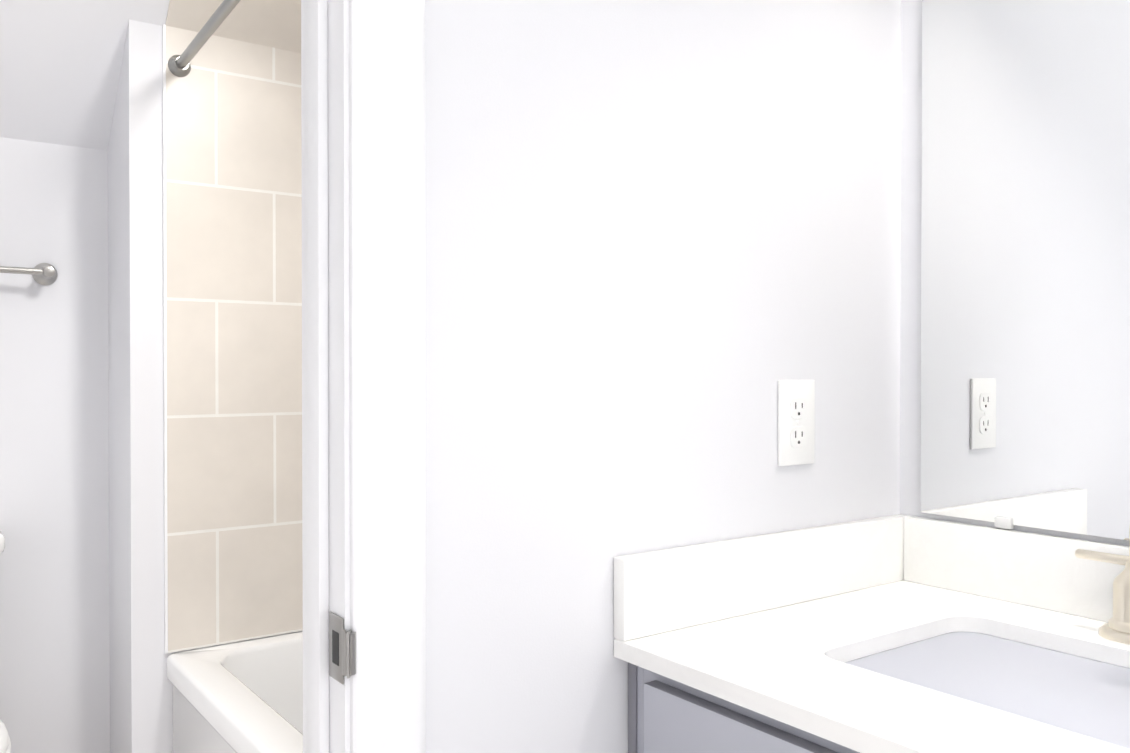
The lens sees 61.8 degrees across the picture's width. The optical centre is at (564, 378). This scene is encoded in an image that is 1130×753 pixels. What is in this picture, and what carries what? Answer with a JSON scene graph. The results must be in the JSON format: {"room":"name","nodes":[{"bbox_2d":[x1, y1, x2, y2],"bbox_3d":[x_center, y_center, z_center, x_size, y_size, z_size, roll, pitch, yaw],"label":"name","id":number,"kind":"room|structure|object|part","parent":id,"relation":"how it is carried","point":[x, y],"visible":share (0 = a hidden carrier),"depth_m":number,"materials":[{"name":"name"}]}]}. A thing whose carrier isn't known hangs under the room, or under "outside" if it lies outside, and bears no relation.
{"room":"bathroom","nodes":[
{"label":"bathroom","id":0,"kind":"room"},
{"bbox_2d":[0,137,109,752],"bbox_3d":[-1.691,0.227,2.270,1.065,1.950,0.120,0,1,-36],"label":"wall","id":1,"kind":"structure","parent":0,"point":[54,555],"depth_m":2.46,"materials":[{"name":"paint"}]},
{"bbox_2d":[0,263,57,284],"bbox_3d":[-1.558,-0.268,2.236,0.643,0.058,0.083,0,1,-36],"label":"towel rail","id":2,"kind":"object","parent":1,"relation":"attached to","point":[44,273],"visible":1,"depth_m":2.37,"materials":[{"name":"silver metal"}]},
{"bbox_2d":[0,0,169,150],"bbox_3d":[-1.164,-0.989,2.347,2.100,0.920,0.920,0,1,-36],"label":"ceiling","id":3,"kind":"structure","parent":0,"point":[60,64],"depth_m":2.32,"materials":[{"name":"paint"}]},
{"bbox_2d":[108,19,302,752],"bbox_3d":[-0.787,0.098,2.760,0.975,2.200,0.390,0,1,-36],"label":"wall","id":4,"kind":"structure","parent":0,"point":[141,703],"depth_m":2.35,"materials":[{"name":"paint"}]},
{"bbox_2d":[162,24,167,653],"bbox_3d":[-0.999,-0.096,2.357,0.006,1.569,0.009,0,1,-36],"label":"trim","id":5,"kind":"structure","parent":4,"relation":"attached to","point":[165,345],"depth_m":2.35,"materials":[{"name":"white paint"}]},
{"bbox_2d":[165,0,300,52],"bbox_3d":[-0.626,-0.989,2.490,0.762,0.249,0.249,0,1,-36],"label":"ceiling","id":6,"kind":"structure","parent":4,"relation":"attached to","point":[274,23],"depth_m":2.43,"materials":[{"name":"white paint"}]},
{"bbox_2d":[165,24,302,652],"bbox_3d":[-0.689,-0.099,2.583,0.762,1.571,0.008,0,1,-36],"label":"tile","id":7,"kind":"structure","parent":4,"relation":"attached to","point":[234,300],"depth_m":2.45,"materials":[{"name":"beige tile"}]},
{"bbox_2d":[168,0,240,76],"bbox_3d":[-0.530,-0.809,1.748,0.074,0.114,1.519,0,1,-36],"label":"curtain rod","id":8,"kind":"object","parent":7,"relation":"attached to","point":[179,65],"visible":1,"depth_m":2.19,"materials":[{"name":"silver metal"}]},
{"bbox_2d":[425,0,900,752],"bbox_3d":[0.213,0.005,1.285,1.092,2.410,0.110,0,1,-36],"label":"wall","id":9,"kind":"structure","parent":0,"point":[661,248],"depth_m":1.11,"materials":[{"name":"paint"}]},
{"bbox_2d":[301,0,425,752],"bbox_3d":[-0.545,0.159,0.735,0.906,2.112,0.147,0,1,-36],"label":"door frame","id":10,"kind":"structure","parent":9,"relation":"attached to","point":[387,395],"depth_m":0.92,"materials":[{"name":"white paint"}]},
{"bbox_3d":[-0.224,0.263,0.921,0.001,0.032,0.016,0,1,-36],"label":"door jamb strike hole","id":11,"kind":"part","parent":10,"relation":"part of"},
{"bbox_3d":[-0.216,0.263,0.919,0.012,0.064,0.049,0,1,-36],"label":"door jamb strike","id":12,"kind":"part","parent":10,"relation":"part of","materials":[{"name":"silver metal"}]},
{"bbox_2d":[778,380,814,465],"bbox_3d":[0.317,0.060,1.288,0.072,0.116,0.007,0,1,-36],"label":"electrical outlet plate","id":13,"kind":"object","parent":9,"relation":"attached to","point":[796,422],"visible":1,"depth_m":1.28,"materials":[{"name":"white plastic"}]},
{"bbox_2d":[900,0,1129,545],"bbox_3d":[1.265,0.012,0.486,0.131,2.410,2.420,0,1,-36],"label":"mirror","id":14,"kind":"object","parent":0,"point":[1025,304],"depth_m":1.28,"materials":[{"name":"clear glass"}]},
{"bbox_3d":[-0.081,1.244,0.766,2.250,0.060,4.500,0,1,-36],"label":"floor","id":15,"kind":"structure","parent":0,"visible":0},
{"bbox_2d":[0,531,10,752],"bbox_3d":[-1.398,0.786,1.992,0.407,0.837,0.675,0,1,-36],"label":"toilet","id":16,"kind":"object","parent":15,"relation":"on","point":[5,744],"visible":1,"depth_m":2.01,"materials":[{"name":"white ceramic"}]},
{"bbox_3d":[-1.530,0.582,2.171,0.407,0.433,0.228,0,1,-36],"label":"tank","id":17,"kind":"part","parent":16,"relation":"part of","materials":[{"name":"white ceramic"}]},
{"bbox_3d":[-1.347,0.778,1.924,0.376,0.042,0.503,0,1,-36],"label":"seat","id":18,"kind":"part","parent":16,"relation":"part of","materials":[{"name":"white plastic"}]},
{"bbox_2d":[167,632,302,752],"bbox_3d":[-0.243,0.949,1.975,0.763,0.510,1.526,0,1,-36],"label":"bathtub","id":19,"kind":"object","parent":15,"relation":"on","point":[243,697],"visible":0.33,"depth_m":2.24,"materials":[{"name":"white ceramic"}]},
{"bbox_2d":[614,514,1129,752],"bbox_3d":[0.511,0.666,0.931,0.590,1.094,0.818,0,1,-36],"label":"bathroom vanity","id":20,"kind":"object","parent":15,"relation":"on","point":[900,633],"visible":1,"depth_m":1.10,"materials":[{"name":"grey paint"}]},
{"bbox_2d":[1074,514,1129,669],"bbox_3d":[0.661,0.211,1.038,0.142,0.186,0.230,0,1,-36],"label":"faucet","id":21,"kind":"object","parent":20,"relation":"on","point":[1112,638],"depth_m":1.10,"materials":[{"name":"gold metal"}]}
]}

